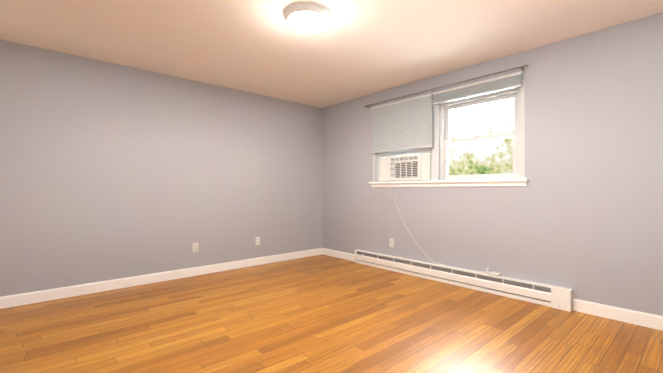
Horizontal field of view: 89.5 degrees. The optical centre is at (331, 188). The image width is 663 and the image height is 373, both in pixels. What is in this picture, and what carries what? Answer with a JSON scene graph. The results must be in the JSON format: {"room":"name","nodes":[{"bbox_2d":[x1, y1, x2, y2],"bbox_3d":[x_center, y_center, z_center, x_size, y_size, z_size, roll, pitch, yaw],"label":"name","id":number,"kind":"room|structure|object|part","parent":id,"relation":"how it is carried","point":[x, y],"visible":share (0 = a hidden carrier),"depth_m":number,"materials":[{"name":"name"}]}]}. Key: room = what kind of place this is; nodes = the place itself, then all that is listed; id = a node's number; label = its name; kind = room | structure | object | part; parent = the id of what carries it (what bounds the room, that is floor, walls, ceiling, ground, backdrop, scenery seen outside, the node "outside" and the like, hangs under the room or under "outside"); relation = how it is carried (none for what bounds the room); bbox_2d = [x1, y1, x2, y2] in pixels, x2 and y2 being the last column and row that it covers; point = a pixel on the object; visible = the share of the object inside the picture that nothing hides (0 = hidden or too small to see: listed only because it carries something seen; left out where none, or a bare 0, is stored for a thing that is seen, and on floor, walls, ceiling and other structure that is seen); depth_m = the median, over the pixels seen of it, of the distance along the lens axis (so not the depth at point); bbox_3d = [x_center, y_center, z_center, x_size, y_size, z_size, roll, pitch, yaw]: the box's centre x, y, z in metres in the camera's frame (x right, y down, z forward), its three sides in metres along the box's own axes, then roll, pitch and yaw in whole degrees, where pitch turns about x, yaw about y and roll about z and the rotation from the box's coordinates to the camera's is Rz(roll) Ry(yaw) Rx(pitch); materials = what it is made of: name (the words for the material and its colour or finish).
{"room":"empty bedroom","nodes":[
{"label":"empty bedroom","id":0,"kind":"room"},
{"bbox_2d":[0,39,321,296],"bbox_3d":[-2.069,-0.126,3.950,5.320,2.430,0.160,0,0,-42],"label":"wall","id":1,"kind":"structure","parent":0,"point":[110,171],"depth_m":3.75,"materials":[{"name":"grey paint"}]},
{"bbox_2d":[0,248,322,308],"bbox_3d":[-1.576,1.038,4.269,3.834,0.105,0.016,0,0,-42],"label":"baseboard","id":2,"kind":"structure","parent":1,"relation":"attached to","point":[42,296],"depth_m":3.73,"materials":[{"name":"white wood"}]},
{"bbox_2d":[193,243,197,251],"bbox_3d":[-1.696,0.740,4.166,0.070,0.115,0.009,0,0,-42],"label":"electrical outlet","id":3,"kind":"object","parent":1,"relation":"attached to","point":[195,247],"visible":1,"depth_m":4.16,"materials":[{"name":"white plastic"}]},
{"bbox_2d":[256,237,259,244],"bbox_3d":[-1.047,0.752,4.747,0.070,0.115,0.009,0,0,-42],"label":"electrical outlet","id":4,"kind":"object","parent":1,"relation":"attached to","point":[257,240],"visible":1,"depth_m":4.75,"materials":[{"name":"white plastic"}]},
{"bbox_2d":[0,254,662,372],"bbox_3d":[-0.332,1.142,2.004,5.320,0.120,5.370,0,0,-42],"label":"floor","id":5,"kind":"structure","parent":0,"point":[321,313],"depth_m":2.54,"materials":[{"name":"brown wood"}]},
{"bbox_2d":[355,249,572,311],"bbox_3d":[1.243,0.995,3.935,0.074,0.189,2.639,0,0,-42],"label":"baseboard heater","id":6,"kind":"object","parent":5,"relation":"on","point":[556,297],"visible":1,"depth_m":3.55,"materials":[{"name":"white metal"}]},
{"bbox_2d":[0,0,662,107],"bbox_3d":[-0.332,-1.408,2.013,5.320,0.120,5.370,0,0,-42],"label":"ceiling","id":7,"kind":"structure","parent":0,"point":[351,49],"depth_m":2.94,"materials":[{"name":"paint"}]},
{"bbox_2d":[283,0,330,33],"bbox_3d":[-0.191,-1.281,2.575,0.368,0.128,0.368,0,0,-42],"label":"ceiling light","id":8,"kind":"object","parent":7,"relation":"attached to","point":[305,16],"visible":1,"depth_m":2.47,"materials":[{"name":"white glass"}]},
{"bbox_2d":[322,12,662,315],"bbox_3d":[1.591,-0.126,3.729,0.160,2.430,5.370,0,0,-42],"label":"wall","id":9,"kind":"structure","parent":0,"point":[580,214],"depth_m":3.07,"materials":[{"name":"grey paint"}]},
{"bbox_2d":[322,248,354,261],"bbox_3d":[0.118,1.042,5.239,0.016,0.105,0.796,0,0,-42],"label":"baseboard","id":10,"kind":"structure","parent":9,"relation":"attached to","point":[340,254],"depth_m":5.23,"materials":[{"name":"white wood"}]},
{"bbox_2d":[389,238,393,246],"bbox_3d":[0.804,0.732,4.479,0.009,0.115,0.070,0,0,-42],"label":"electrical outlet","id":11,"kind":"object","parent":9,"relation":"attached to","point":[391,242],"visible":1,"depth_m":4.48,"materials":[{"name":"white plastic"}]},
{"bbox_2d":[363,64,528,107],"bbox_3d":[1.190,-1.172,4.005,0.074,0.060,2.134,0,0,-42],"label":"curtain rod","id":12,"kind":"object","parent":9,"relation":"attached to","point":[523,67],"visible":1,"depth_m":3.66,"materials":[{"name":"grey metal"}]},
{"bbox_2d":[369,80,528,186],"bbox_3d":[1.270,-0.537,4.034,0.183,1.044,2.030,0,0,-42],"label":"window unit","id":13,"kind":"structure","parent":9,"relation":"in","point":[438,151],"depth_m":3.79,"materials":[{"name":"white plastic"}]},
{"bbox_2d":[371,93,432,152],"bbox_3d":[0.891,-0.817,4.356,0.049,0.645,0.966,0,0,-42],"label":"window shade","id":14,"kind":"object","parent":13,"relation":"attached to","point":[405,124],"visible":0.92,"depth_m":4.30,"materials":[{"name":"grey plastic"}]},
{"bbox_2d":[379,153,500,275],"bbox_3d":[1.325,0.239,4.168,0.451,1.326,1.651,0,0,-42],"label":"air conditioner unit","id":15,"kind":"object","parent":13,"relation":"in","point":[408,167],"visible":0.98,"depth_m":4.31,"materials":[{"name":"white plastic"}]},
{"bbox_3d":[0.948,-0.263,4.406,0.024,0.321,0.797,0,0,-42],"label":"panel","id":16,"kind":"part","parent":15,"relation":"part of","materials":[{"name":"white plastic"}]},
{"bbox_3d":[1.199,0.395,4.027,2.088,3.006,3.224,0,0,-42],"label":"cord","id":17,"kind":"part","parent":15,"relation":"part of","materials":[{"name":"white plastic"}]},
{"bbox_2d":[433,71,522,104],"bbox_3d":[1.542,-1.069,3.629,0.049,0.145,0.971,0,0,-42],"label":"window shade","id":18,"kind":"object","parent":13,"relation":"attached to","point":[501,83],"visible":0.98,"depth_m":3.56,"materials":[{"name":"white fabric"}]},
{"bbox_3d":[1.309,-0.540,4.068,0.050,0.785,1.710,0,0,-42],"label":"glass","id":19,"kind":"part","parent":13,"relation":"part of","materials":[{"name":"clear glass"}]},
{"bbox_2d":[573,299,662,330],"bbox_3d":[2.679,1.031,2.376,0.016,0.105,1.589,0,0,-42],"label":"baseboard","id":20,"kind":"structure","parent":9,"relation":"attached to","point":[653,321],"depth_m":2.73,"materials":[{"name":"white wood"}]},
{"label":"outside","id":21,"kind":"structure","parent":0,"visible":0},
{"bbox_2d":[384,99,513,174],"bbox_3d":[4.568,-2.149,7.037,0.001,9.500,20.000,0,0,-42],"label":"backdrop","id":22,"kind":"structure","parent":21,"point":[487,147],"depth_m":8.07,"materials":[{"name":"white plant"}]}
]}

